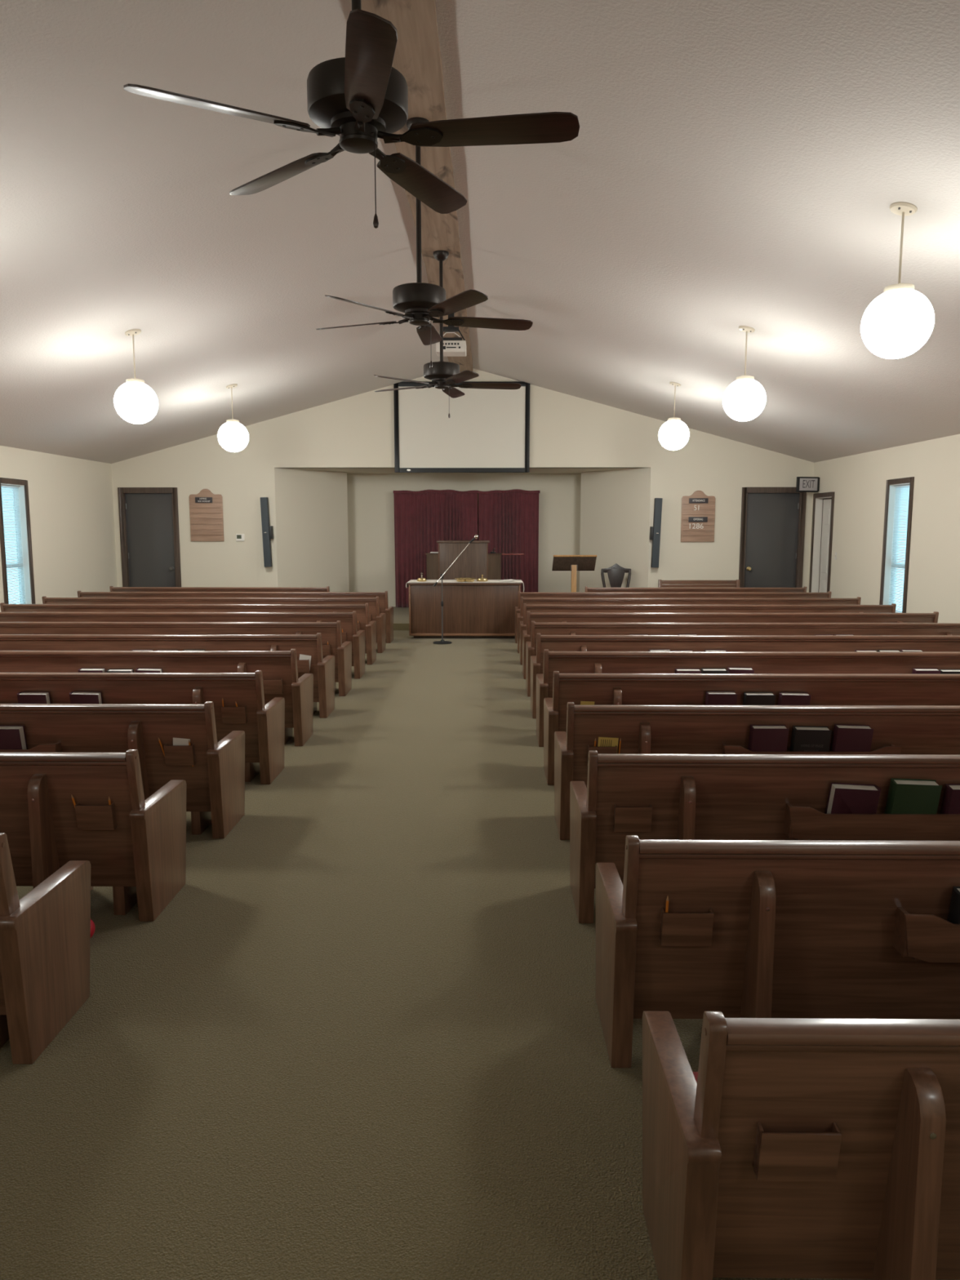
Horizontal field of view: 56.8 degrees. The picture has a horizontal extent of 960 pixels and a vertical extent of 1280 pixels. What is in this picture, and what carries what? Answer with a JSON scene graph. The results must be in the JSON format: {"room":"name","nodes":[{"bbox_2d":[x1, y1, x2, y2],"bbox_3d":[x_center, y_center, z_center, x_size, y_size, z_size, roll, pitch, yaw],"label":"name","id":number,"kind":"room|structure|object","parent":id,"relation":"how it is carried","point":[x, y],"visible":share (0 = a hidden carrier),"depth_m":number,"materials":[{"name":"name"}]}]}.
{"room":"house of worship","nodes":[
{"label":"house of worship","id":0,"kind":"room"},
{"bbox_2d":[0,445,117,612],"bbox_3d":[-6.473,-0.526,6.348,0.160,2.735,18.110,0,7,1],"label":"wall","id":1,"kind":"structure","parent":0,"point":[71,500],"depth_m":13.56,"materials":[{"name":"beige paint"}]},
{"bbox_2d":[0,477,35,604],"bbox_3d":[-6.401,-1.235,12.114,0.182,1.905,0.770,0,7,1],"label":"window","id":2,"kind":"structure","parent":1,"relation":"in","point":[24,515],"depth_m":12.37,"materials":[{"name":"white paint"}]},
{"bbox_2d":[0,484,26,604],"bbox_3d":[-6.406,-1.241,12.114,0.032,1.723,0.600,0,7,1],"label":"window blind","id":3,"kind":"object","parent":2,"relation":"attached to","point":[11,522],"visible":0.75,"depth_m":12.18,"materials":[{"name":"white plastic"}]},
{"bbox_2d":[111,368,813,606],"bbox_3d":[-0.308,-2.586,16.091,12.280,4.355,1.870,0,7,1],"label":"wall","id":4,"kind":"structure","parent":0,"point":[357,431],"depth_m":15.24,"materials":[{"name":"beige paint"}]},
{"bbox_2d":[117,487,181,586],"bbox_3d":[-5.692,-1.470,15.394,1.020,2.317,0.150,0,7,1],"label":"door","id":5,"kind":"structure","parent":4,"relation":"in","point":[148,517],"depth_m":15.34,"materials":[{"name":"grey wood"}]},
{"bbox_2d":[189,488,223,541],"bbox_3d":[-4.695,-2.141,15.219,0.570,0.892,0.050,0,7,1],"label":"hymn board","id":6,"kind":"object","parent":4,"relation":"attached to","point":[206,508],"visible":1,"depth_m":15.22,"materials":[{"name":"brown wood"}]},
{"bbox_2d":[235,533,244,541],"bbox_3d":[-4.128,-1.764,15.277,0.146,0.124,0.032,0,7,1],"label":"thermostat","id":7,"kind":"object","parent":4,"relation":"attached to","point":[239,537],"visible":1,"depth_m":15.27,"materials":[{"name":"white plastic"}]},
{"bbox_2d":[260,497,273,567],"bbox_3d":[-3.640,-1.844,15.196,0.179,1.183,0.161,0,7,1],"label":"wall speaker","id":8,"kind":"object","parent":4,"relation":"attached to","point":[267,530],"visible":1,"depth_m":15.13,"materials":[{"name":"grey plastic"}]},
{"bbox_2d":[393,606,408,630],"bbox_3d":[-0.300,-0.398,15.700,4.610,0.111,3.000,0,7,1],"label":"platform","id":9,"kind":"object","parent":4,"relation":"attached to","point":[401,615],"depth_m":15.01,"materials":[{"name":"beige carpet"}]},
{"bbox_2d":[393,489,478,607],"bbox_3d":[-0.832,-1.728,16.845,1.604,2.226,0.072,0,7,1],"label":"curtain","id":10,"kind":"object","parent":9,"relation":"on","point":[422,518],"visible":0.69,"depth_m":16.79,"materials":[{"name":"fabric"}]},
{"bbox_2d":[425,540,524,579],"bbox_3d":[-0.092,-1.048,15.201,1.685,1.305,0.660,0,7,1],"label":"pulpit","id":11,"kind":"object","parent":9,"relation":"on","point":[475,561],"visible":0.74,"depth_m":14.87,"materials":[{"name":"brown wood"}]},
{"bbox_2d":[502,553,524,555],"bbox_3d":[0.565,-1.483,15.316,0.375,0.018,0.270,0,7,1],"label":"shelf","id":12,"kind":"object","parent":11,"relation":"attached to","point":[502,553],"depth_m":15.18,"materials":[{"name":"brown wood"}]},
{"bbox_2d":[478,488,539,591],"bbox_3d":[0.544,-1.729,16.830,1.166,2.232,0.070,0,7,1],"label":"curtain","id":13,"kind":"object","parent":9,"relation":"on","point":[508,519],"visible":0.79,"depth_m":16.78,"materials":[{"name":"fabric"}]},
{"bbox_2d":[551,555,596,591],"bbox_3d":[1.586,-0.902,14.991,0.735,1.068,0.520,0,7,1],"label":"lectern","id":14,"kind":"object","parent":9,"relation":"on","point":[573,563],"visible":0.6,"depth_m":14.91,"materials":[{"name":"brown wood"}]},
{"bbox_2d":[284,467,638,473],"bbox_3d":[-0.293,-3.105,16.030,6.810,0.100,1.860,0,7,1],"label":"trim","id":15,"kind":"structure","parent":4,"relation":"attached to","point":[349,470],"depth_m":15.95,"materials":[{"name":"beige paint"}]},
{"bbox_2d":[393,381,529,472],"bbox_3d":[-0.305,-3.589,14.988,2.287,1.502,0.054,0,7,1],"label":"projection screen","id":16,"kind":"object","parent":4,"relation":"attached to","point":[486,430],"visible":0.91,"depth_m":14.99,"materials":[{"name":"white fabric"}]},
{"bbox_2d":[648,497,662,567],"bbox_3d":[2.992,-1.825,15.127,0.179,1.175,0.161,0,7,1],"label":"wall speaker","id":17,"kind":"object","parent":4,"relation":"attached to","point":[655,531],"visible":1,"depth_m":15.06,"materials":[{"name":"grey plastic"}]},
{"bbox_2d":[680,490,715,542],"bbox_3d":[3.722,-2.111,15.133,0.570,0.870,0.050,0,7,1],"label":"board","id":18,"kind":"object","parent":4,"relation":"attached to","point":[698,509],"visible":1,"depth_m":15.13,"materials":[{"name":"brown wood"}]},
{"bbox_2d":[738,487,806,587],"bbox_3d":[5.002,-1.456,15.282,1.090,2.317,0.150,0,7,1],"label":"door","id":19,"kind":"structure","parent":4,"relation":"in","point":[772,522],"depth_m":15.23,"materials":[{"name":"grey wood"}]},
{"bbox_2d":[0,630,951,1279],"bbox_3d":[-0.403,0.790,7.435,12.280,0.150,20.060,0,7,1],"label":"floor","id":20,"kind":"structure","parent":0,"point":[362,1036],"depth_m":2.81,"materials":[{"name":"green carpet"}]},
{"bbox_2d":[0,832,90,1064],"bbox_3d":[-3.611,0.916,2.904,4.460,0.747,0.561,0,7,1],"label":"pew","id":21,"kind":"object","parent":20,"relation":"on","point":[45,934],"visible":1,"depth_m":2.81,"materials":[{"name":"brown wood"}]},
{"bbox_2d":[0,749,186,921],"bbox_3d":[-3.600,0.789,3.897,4.460,0.747,0.561,0,7,1],"label":"pew","id":22,"kind":"object","parent":20,"relation":"on","point":[135,846],"visible":0.97,"depth_m":3.69,"materials":[{"name":"brown wood"}]},
{"bbox_2d":[90,919,95,937],"bbox_3d":[-1.594,1.159,3.552,0.100,0.100,0.100,0,7,1],"label":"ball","id":23,"kind":"object","parent":20,"relation":"on","point":[92,924],"visible":0.14,"depth_m":3.55,"materials":[{"name":"red rubber"}]},
{"bbox_2d":[0,701,244,838],"bbox_3d":[-3.590,0.662,4.890,4.460,0.747,0.561,0,7,1],"label":"pew","id":24,"kind":"object","parent":20,"relation":"on","point":[215,781],"visible":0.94,"depth_m":4.65,"materials":[{"name":"brown wood"}]},
{"bbox_2d":[0,724,27,749],"bbox_3d":[-2.471,0.560,4.635,0.188,0.232,0.093,0,7,1],"label":"hymnal","id":25,"kind":"object","parent":24,"relation":"on","point":[11,736],"visible":0.58,"depth_m":4.60,"materials":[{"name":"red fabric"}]},
{"bbox_2d":[173,737,190,745],"bbox_3d":[-1.568,0.579,4.665,0.101,0.141,0.022,0,7,1],"label":"card","id":26,"kind":"object","parent":24,"relation":"in","point":[176,741],"visible":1,"depth_m":4.65,"materials":[{"name":"white paper"}]},
{"bbox_2d":[0,670,284,784],"bbox_3d":[-3.579,0.536,5.883,4.460,0.747,0.561,0,7,1],"label":"pew","id":27,"kind":"object","parent":20,"relation":"on","point":[263,726],"visible":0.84,"depth_m":5.64,"materials":[{"name":"brown wood"}]},
{"bbox_2d":[17,691,51,703],"bbox_3d":[-2.824,0.438,5.633,0.188,0.222,0.091,0,7,1],"label":"hymnal","id":28,"kind":"object","parent":27,"relation":"on","point":[24,697],"visible":0.34,"depth_m":5.59,"materials":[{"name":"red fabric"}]},
{"bbox_2d":[69,691,102,703],"bbox_3d":[-2.494,0.438,5.630,0.192,0.226,0.091,0,7,0],"label":"hymnal","id":29,"kind":"object","parent":27,"relation":"on","point":[76,697],"visible":0.45,"depth_m":5.59,"materials":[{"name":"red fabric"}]},
{"bbox_2d":[0,648,313,746],"bbox_3d":[-3.569,0.409,6.876,4.460,0.747,0.561,0,7,1],"label":"pew","id":30,"kind":"object","parent":20,"relation":"on","point":[279,670],"visible":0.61,"depth_m":6.63,"materials":[{"name":"brown wood"}]},
{"bbox_2d":[78,667,106,672],"bbox_3d":[-2.890,0.316,6.628,0.188,0.213,0.089,0,7,1],"label":"hymnal","id":31,"kind":"object","parent":30,"relation":"on","point":[82,669],"visible":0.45,"depth_m":6.60,"materials":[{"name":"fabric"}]},
{"bbox_2d":[106,668,133,672],"bbox_3d":[-2.680,0.319,6.627,0.188,0.207,0.088,0,7,1],"label":"hymnal","id":32,"kind":"object","parent":30,"relation":"on","point":[109,670],"visible":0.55,"depth_m":6.60,"materials":[{"name":"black paper"}]},
{"bbox_2d":[135,667,162,672],"bbox_3d":[-2.464,0.316,6.624,0.192,0.215,0.089,0,7,0],"label":"hymnal","id":33,"kind":"object","parent":30,"relation":"on","point":[139,669],"visible":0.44,"depth_m":6.58,"materials":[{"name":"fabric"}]},
{"bbox_2d":[0,632,334,718],"bbox_3d":[-3.558,0.282,7.869,4.460,0.747,0.561,0,7,1],"label":"pew","id":34,"kind":"object","parent":20,"relation":"on","point":[322,669],"visible":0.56,"depth_m":7.62,"materials":[{"name":"brown wood"}]},
{"bbox_2d":[299,653,311,670],"bbox_3d":[-1.509,0.196,7.642,0.121,0.154,0.022,0,7,1],"label":"card","id":35,"kind":"object","parent":34,"relation":"in","point":[301,656],"visible":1,"depth_m":7.63,"materials":[{"name":"white paper"}]},
{"bbox_2d":[0,620,351,696],"bbox_3d":[-3.548,0.155,8.861,4.460,0.747,0.561,0,7,1],"label":"pew","id":36,"kind":"object","parent":20,"relation":"on","point":[331,632],"visible":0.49,"depth_m":8.61,"materials":[{"name":"brown wood"}]},
{"bbox_2d":[0,610,365,679],"bbox_3d":[-3.537,0.029,9.854,4.460,0.747,0.561,0,7,1],"label":"pew","id":37,"kind":"object","parent":20,"relation":"on","point":[348,620],"visible":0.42,"depth_m":9.60,"materials":[{"name":"brown wood"}]},
{"bbox_2d":[0,602,376,664],"bbox_3d":[-3.526,-0.098,10.847,4.460,0.747,0.561,0,7,1],"label":"pew","id":38,"kind":"object","parent":20,"relation":"on","point":[362,610],"visible":0.33,"depth_m":10.59,"materials":[{"name":"brown wood"}]},
{"bbox_2d":[41,595,386,653],"bbox_3d":[-3.516,-0.225,11.840,4.460,0.747,0.561,0,7,1],"label":"pew","id":39,"kind":"object","parent":20,"relation":"on","point":[374,603],"visible":0.21,"depth_m":11.58,"materials":[{"name":"brown wood"}]},
{"bbox_2d":[109,586,329,591],"bbox_3d":[-3.985,-0.480,13.840,3.420,0.747,0.561,0,7,1],"label":"pew","id":40,"kind":"object","parent":20,"relation":"on","point":[113,588],"visible":0.23,"depth_m":13.57,"materials":[{"name":"brown wood"}]},
{"bbox_2d":[77,591,393,643],"bbox_3d":[-3.505,-0.352,12.833,4.460,0.747,0.561,0,7,1],"label":"pew","id":41,"kind":"object","parent":20,"relation":"on","point":[383,596],"visible":0.27,"depth_m":12.57,"materials":[{"name":"brown wood"}]},
{"bbox_2d":[433,538,472,644],"bbox_3d":[-0.382,-0.689,12.579,0.578,1.478,0.268,0,7,1],"label":"microphone stand","id":42,"kind":"object","parent":20,"relation":"on","point":[442,642],"visible":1,"depth_m":12.58,"materials":[{"name":"black metal"}]},
{"bbox_2d":[408,582,521,638],"bbox_3d":[-0.224,-0.465,13.405,1.670,0.828,0.635,0,7,1],"label":"table","id":43,"kind":"object","parent":20,"relation":"on","point":[470,610],"visible":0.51,"depth_m":13.12,"materials":[{"name":"brown wood"}]},
{"bbox_2d":[405,579,524,591],"bbox_3d":[-0.217,-0.806,13.357,1.738,0.165,0.604,0,7,1],"label":"tablecloth","id":44,"kind":"object","parent":43,"relation":"on","point":[411,580],"visible":0.87,"depth_m":13.19,"materials":[{"name":"white fabric"}]},
{"bbox_2d":[416,572,426,581],"bbox_3d":[-0.870,-0.944,13.247,0.150,0.135,0.150,0,7,1],"label":"tray","id":45,"kind":"object","parent":44,"relation":"on","point":[421,579],"visible":1,"depth_m":13.21,"materials":[{"name":"gold metal"}]},
{"bbox_2d":[476,574,488,581],"bbox_3d":[0.035,-0.927,13.239,0.170,0.105,0.170,0,7,1],"label":"tray","id":46,"kind":"object","parent":44,"relation":"on","point":[482,579],"visible":1,"depth_m":13.19,"materials":[{"name":"gold metal"}]},
{"bbox_2d":[600,563,631,587],"bbox_3d":[2.361,-0.791,15.211,0.529,1.019,0.547,0,7,1],"label":"chair","id":47,"kind":"object","parent":20,"relation":"on","point":[615,573],"visible":0.5,"depth_m":15.40,"materials":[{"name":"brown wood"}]},
{"bbox_2d":[515,591,831,643],"bbox_3d":[2.739,-0.343,12.768,4.460,0.747,0.561,0,7,1],"label":"pew","id":48,"kind":"object","parent":20,"relation":"on","point":[525,594],"visible":0.17,"depth_m":12.51,"materials":[{"name":"brown wood"}]},
{"bbox_2d":[516,596,861,653],"bbox_3d":[2.729,-0.216,11.775,4.460,0.747,0.561,0,7,1],"label":"pew","id":49,"kind":"object","parent":20,"relation":"on","point":[544,601],"visible":0.17,"depth_m":11.52,"materials":[{"name":"brown wood"}]},
{"bbox_2d":[584,586,807,592],"bbox_3d":[3.285,-0.470,13.764,3.420,0.747,0.561,0,7,1],"label":"pew","id":50,"kind":"object","parent":20,"relation":"on","point":[587,589],"visible":0.21,"depth_m":13.50,"materials":[{"name":"brown wood"}]},
{"bbox_2d":[657,579,739,587],"bbox_3d":[3.686,-0.614,14.818,1.360,0.765,0.470,0,7,1],"label":"bench","id":51,"kind":"object","parent":20,"relation":"on","point":[711,584],"visible":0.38,"depth_m":14.96,"materials":[{"name":"brown wood"}]},
{"bbox_2d":[519,603,896,665],"bbox_3d":[2.718,-0.090,10.782,4.460,0.747,0.561,0,7,1],"label":"pew","id":52,"kind":"object","parent":20,"relation":"on","point":[526,607],"visible":0.2,"depth_m":10.52,"materials":[{"name":"brown wood"}]},
{"bbox_2d":[522,611,938,679],"bbox_3d":[2.708,0.037,9.789,4.460,0.747,0.561,0,7,1],"label":"pew","id":53,"kind":"object","parent":20,"relation":"on","point":[538,617],"visible":0.25,"depth_m":9.53,"materials":[{"name":"brown wood"}]},
{"bbox_2d":[525,621,959,696],"bbox_3d":[2.697,0.164,8.796,4.460,0.747,0.561,0,7,1],"label":"pew","id":54,"kind":"object","parent":20,"relation":"on","point":[544,628],"visible":0.23,"depth_m":8.55,"materials":[{"name":"brown wood"}]},
{"bbox_2d":[530,633,959,718],"bbox_3d":[2.687,0.291,7.803,4.460,0.747,0.561,0,7,1],"label":"pew","id":55,"kind":"object","parent":20,"relation":"on","point":[926,643],"visible":0.27,"depth_m":7.56,"materials":[{"name":"brown wood"}]},
{"bbox_2d":[648,648,671,651],"bbox_3d":[1.529,0.190,7.573,0.192,0.226,0.091,0,7,1],"label":"hymnal","id":56,"kind":"object","parent":55,"relation":"on","point":[651,650],"visible":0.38,"depth_m":7.56,"materials":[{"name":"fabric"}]},
{"bbox_2d":[704,649,727,651],"bbox_3d":[2.008,0.193,7.569,0.188,0.219,0.094,0,7,1],"label":"hymnal","id":57,"kind":"object","parent":55,"relation":"on","point":[704,650],"visible":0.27,"depth_m":7.55,"materials":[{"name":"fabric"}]},
{"bbox_2d":[899,649,924,652],"bbox_3d":[3.658,0.192,7.551,0.190,0.225,0.091,0,7,0],"label":"hymnal","id":58,"kind":"object","parent":55,"relation":"on","point":[918,651],"visible":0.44,"depth_m":7.52,"materials":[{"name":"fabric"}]},
{"bbox_2d":[536,648,959,746],"bbox_3d":[2.676,0.417,6.810,4.460,0.747,0.561,0,7,1],"label":"pew","id":59,"kind":"object","parent":20,"relation":"on","point":[564,662],"visible":0.3,"depth_m":6.57,"materials":[{"name":"brown wood"}]},
{"bbox_2d":[675,668,701,673],"bbox_3d":[1.534,0.320,6.582,0.188,0.217,0.090,0,7,1],"label":"hymnal","id":60,"kind":"object","parent":59,"relation":"on","point":[677,670],"visible":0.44,"depth_m":6.54,"materials":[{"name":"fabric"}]},
{"bbox_2d":[701,668,727,673],"bbox_3d":[1.726,0.319,6.579,0.188,0.219,0.090,0,7,1],"label":"hymnal","id":61,"kind":"object","parent":59,"relation":"on","point":[703,670],"visible":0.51,"depth_m":6.53,"materials":[{"name":"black paper"}]},
{"bbox_2d":[727,666,754,673],"bbox_3d":[1.918,0.315,6.576,0.192,0.229,0.092,0,7,0],"label":"hymnal","id":62,"kind":"object","parent":59,"relation":"on","point":[730,669],"visible":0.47,"depth_m":6.53,"materials":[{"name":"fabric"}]},
{"bbox_2d":[911,668,941,674],"bbox_3d":[3.284,0.320,6.562,0.188,0.222,0.091,0,7,1],"label":"hymnal","id":63,"kind":"object","parent":59,"relation":"in","point":[915,671],"visible":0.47,"depth_m":6.51,"materials":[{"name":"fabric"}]},
{"bbox_2d":[938,669,959,674],"bbox_3d":[3.476,0.323,6.561,0.188,0.215,0.090,0,7,1],"label":"hymnal","id":64,"kind":"object","parent":59,"relation":"on","point":[943,671],"visible":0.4,"depth_m":6.52,"materials":[{"name":"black paper"}]},
{"bbox_2d":[543,671,959,785],"bbox_3d":[2.665,0.544,5.817,4.460,0.747,0.561,0,7,1],"label":"pew","id":65,"kind":"object","parent":20,"relation":"on","point":[603,689],"visible":0.34,"depth_m":5.59,"materials":[{"name":"brown wood"}]},
{"bbox_2d":[580,701,594,705],"bbox_3d":[0.679,0.455,5.634,0.093,0.139,0.022,0,7,1],"label":"card","id":66,"kind":"object","parent":65,"relation":"in","point":[582,703],"visible":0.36,"depth_m":5.62,"materials":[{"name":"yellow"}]},
{"bbox_2d":[704,690,737,705],"bbox_3d":[1.509,0.438,5.586,0.188,0.234,0.093,0,7,1],"label":"hymnal","id":67,"kind":"object","parent":65,"relation":"on","point":[712,698],"visible":0.44,"depth_m":5.54,"materials":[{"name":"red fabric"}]},
{"bbox_2d":[742,692,775,705],"bbox_3d":[1.746,0.441,5.585,0.188,0.228,0.092,0,7,1],"label":"hymnal","id":68,"kind":"object","parent":65,"relation":"on","point":[749,698],"visible":0.42,"depth_m":5.54,"materials":[{"name":"black paper"}]},
{"bbox_2d":[777,691,810,705],"bbox_3d":[1.965,0.441,5.582,0.192,0.231,0.092,0,7,0],"label":"hymnal","id":69,"kind":"object","parent":65,"relation":"on","point":[784,698],"visible":0.44,"depth_m":5.54,"materials":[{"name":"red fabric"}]},
{"bbox_2d":[554,702,959,839],"bbox_3d":[2.655,0.671,4.825,4.460,0.747,0.561,0,7,1],"label":"pew","id":70,"kind":"object","parent":20,"relation":"on","point":[926,730],"visible":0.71,"depth_m":4.60,"materials":[{"name":"brown wood"}]},
{"bbox_2d":[597,737,618,748],"bbox_3d":[0.666,0.578,4.640,0.111,0.149,0.023,0,7,1],"label":"card","id":71,"kind":"object","parent":70,"relation":"in","point":[602,741],"visible":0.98,"depth_m":4.63,"materials":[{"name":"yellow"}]},
{"bbox_2d":[747,724,788,751],"bbox_3d":[1.483,0.559,4.592,0.188,0.245,0.095,0,7,1],"label":"hymnal","id":72,"kind":"object","parent":70,"relation":"on","point":[762,737],"visible":0.55,"depth_m":4.55,"materials":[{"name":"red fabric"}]},
{"bbox_2d":[789,725,831,751],"bbox_3d":[1.700,0.563,4.591,0.192,0.241,0.094,0,7,0],"label":"hymnal","id":73,"kind":"object","parent":70,"relation":"on","point":[803,738],"visible":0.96,"depth_m":4.55,"materials":[{"name":"black paper"}]},
{"bbox_2d":[830,724,873,751],"bbox_3d":[1.911,0.559,4.587,0.195,0.251,0.095,0,7,0],"label":"hymnal","id":74,"kind":"object","parent":70,"relation":"on","point":[846,737],"visible":0.47,"depth_m":4.55,"materials":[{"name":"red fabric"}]},
{"bbox_2d":[569,750,959,923],"bbox_3d":[2.644,0.798,3.832,4.460,0.747,0.561,0,7,1],"label":"pew","id":75,"kind":"object","parent":20,"relation":"on","point":[647,797],"visible":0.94,"depth_m":3.62,"materials":[{"name":"brown wood"}]},
{"bbox_2d":[825,782,880,813],"bbox_3d":[1.509,0.695,3.602,0.200,0.236,0.096,0,7,1],"label":"hymnal","id":76,"kind":"object","parent":75,"relation":"on","point":[843,797],"visible":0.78,"depth_m":3.56,"materials":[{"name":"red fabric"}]},
{"bbox_2d":[884,777,942,813],"bbox_3d":[1.743,0.685,3.595,0.197,0.254,0.095,0,7,1],"label":"hymnal","id":77,"kind":"object","parent":75,"relation":"on","point":[905,796],"visible":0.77,"depth_m":3.56,"materials":[{"name":"green paper"}]},
{"bbox_2d":[940,783,959,813],"bbox_3d":[1.971,0.696,3.596,0.188,0.228,0.092,0,7,1],"label":"hymnal","id":78,"kind":"object","parent":75,"relation":"on","point":[951,800],"visible":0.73,"depth_m":3.56,"materials":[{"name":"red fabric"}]},
{"bbox_2d":[595,835,959,1067],"bbox_3d":[2.634,0.924,2.839,4.460,0.747,0.561,0,7,1],"label":"pew","id":79,"kind":"object","parent":20,"relation":"on","point":[811,929],"visible":0.96,"depth_m":2.65,"materials":[{"name":"brown wood"}]},
{"bbox_2d":[665,896,668,912],"bbox_3d":[0.557,0.830,2.652,0.007,0.149,0.029,0,7,1],"label":"pencil","id":80,"kind":"object","parent":79,"relation":"in","point":[667,899],"visible":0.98,"depth_m":2.64,"materials":[{"name":"orange wood"}]},
{"bbox_2d":[946,886,959,924],"bbox_3d":[1.477,0.830,2.611,0.188,0.211,0.089,0,7,1],"label":"hymnal","id":81,"kind":"object","parent":79,"relation":"on","point":[953,917],"visible":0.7,"depth_m":2.59,"materials":[{"name":"black paper"}]},
{"bbox_2d":[642,1010,959,1279],"bbox_3d":[2.623,1.046,1.886,4.460,0.747,0.561,0,7,1],"label":"pew","id":82,"kind":"object","parent":20,"relation":"on","point":[795,1148],"visible":1,"depth_m":1.70,"materials":[{"name":"brown wood"}]},
{"bbox_2d":[693,1071,697,1083],"bbox_3d":[2.624,1.068,1.937,4.324,0.050,0.329,0,7,1],"label":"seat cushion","id":83,"kind":"object","parent":82,"relation":"on","point":[695,1073],"depth_m":2.09,"materials":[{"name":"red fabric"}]},
{"bbox_2d":[0,0,959,463],"bbox_3d":[-0.413,-2.721,6.084,12.280,1.813,18.270,0,7,1],"label":"ceiling","id":84,"kind":"structure","parent":0,"point":[730,165],"depth_m":6.30,"materials":[{"name":"white paint"}]},
{"bbox_2d":[114,328,158,423],"bbox_3d":[-3.366,-2.568,8.661,0.406,0.897,0.406,0,7,1],"label":"pendant lamp","id":85,"kind":"object","parent":84,"relation":"hanging from","point":[135,402],"visible":1,"depth_m":8.56,"materials":[{"name":"white glass"}]},
{"bbox_2d":[217,383,248,452],"bbox_3d":[-3.331,-2.988,11.954,0.406,0.897,0.406,0,7,1],"label":"pendant lamp","id":86,"kind":"object","parent":84,"relation":"hanging from","point":[233,436],"visible":1,"depth_m":11.85,"materials":[{"name":"white glass"}]},
{"bbox_2d":[360,0,472,372],"bbox_3d":[-0.392,-3.393,5.998,0.382,0.098,17.950,0,7,1],"label":"ceiling beam","id":87,"kind":"structure","parent":84,"relation":"attached to","point":[417,57],"depth_m":5.51,"materials":[{"name":"brown wood"}]},
{"bbox_2d":[123,0,579,228],"bbox_3d":[-0.471,-2.207,3.094,1.413,1.530,1.478,7,10,43],"label":"ceiling fan","id":88,"kind":"object","parent":87,"relation":"hanging from","point":[358,97],"visible":1,"depth_m":3.02,"materials":[{"name":"brown metal"}]},
{"bbox_2d":[315,116,533,368],"bbox_3d":[-0.455,-2.550,5.782,1.413,1.530,1.478,3,8,22],"label":"ceiling fan","id":89,"kind":"object","parent":87,"relation":"hanging from","point":[420,301],"visible":0.94,"depth_m":5.72,"materials":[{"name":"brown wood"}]},
{"bbox_2d":[373,249,520,417],"bbox_3d":[-0.304,-2.892,8.463,1.413,1.530,1.478,-1,7,-6],"label":"ceiling fan","id":90,"kind":"object","parent":87,"relation":"hanging from","point":[442,374],"visible":0.99,"depth_m":8.40,"materials":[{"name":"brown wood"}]},
{"bbox_2d":[435,312,466,356],"bbox_3d":[-0.333,-3.598,10.246,0.344,0.573,0.330,0,7,1],"label":"projector","id":91,"kind":"object","parent":87,"relation":"hanging from","point":[452,346],"visible":0.62,"depth_m":10.17,"materials":[{"name":"white paint"}]},
{"bbox_2d":[658,382,688,450],"bbox_3d":[2.604,-2.998,11.889,0.406,0.897,0.406,0,7,1],"label":"pendant lamp","id":92,"kind":"object","parent":84,"relation":"hanging from","point":[673,434],"visible":1,"depth_m":11.78,"materials":[{"name":"white glass"}]},
{"bbox_2d":[722,325,766,421],"bbox_3d":[2.569,-2.577,8.596,0.406,0.897,0.406,0,7,1],"label":"pendant lamp","id":93,"kind":"object","parent":84,"relation":"hanging from","point":[744,398],"visible":1,"depth_m":8.49,"materials":[{"name":"white glass"}]},
{"bbox_2d":[860,201,934,359],"bbox_3d":[2.534,-2.164,5.363,0.406,0.897,0.406,0,7,1],"label":"pendant lamp","id":94,"kind":"object","parent":84,"relation":"hanging from","point":[900,321],"visible":1,"depth_m":5.27,"materials":[{"name":"white glass"}]},
{"bbox_2d":[808,434,959,622],"bbox_3d":[5.646,-0.515,6.221,0.160,2.746,18.110,0,7,1],"label":"wall","id":95,"kind":"structure","parent":0,"point":[858,482],"depth_m":11.70,"materials":[{"name":"beige paint"}]},
{"bbox_2d":[795,476,819,492],"bbox_3d":[5.449,-2.588,14.784,0.405,0.250,0.126,-2,7,-13],"label":"exit sign","id":96,"kind":"object","parent":95,"relation":"attached to","point":[804,484],"visible":1,"depth_m":14.72,"materials":[{"name":"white plastic"}]},
{"bbox_2d":[808,492,835,592],"bbox_3d":[5.724,-1.326,14.716,0.175,2.203,0.890,0,7,1],"label":"door","id":97,"kind":"structure","parent":95,"relation":"in","point":[823,503],"depth_m":14.97,"materials":[{"name":"white paint"}]},
{"bbox_2d":[879,476,914,613],"bbox_3d":[5.697,-1.218,11.988,0.182,1.905,0.770,0,7,1],"label":"window","id":98,"kind":"structure","parent":95,"relation":"in","point":[890,501],"depth_m":12.23,"materials":[{"name":"white paint"}]},
{"bbox_2d":[888,484,910,613],"bbox_3d":[5.702,-1.224,11.987,0.032,1.723,0.600,0,7,1],"label":"window blind","id":99,"kind":"object","parent":98,"relation":"attached to","point":[900,517],"visible":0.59,"depth_m":12.06,"materials":[{"name":"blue plastic"}]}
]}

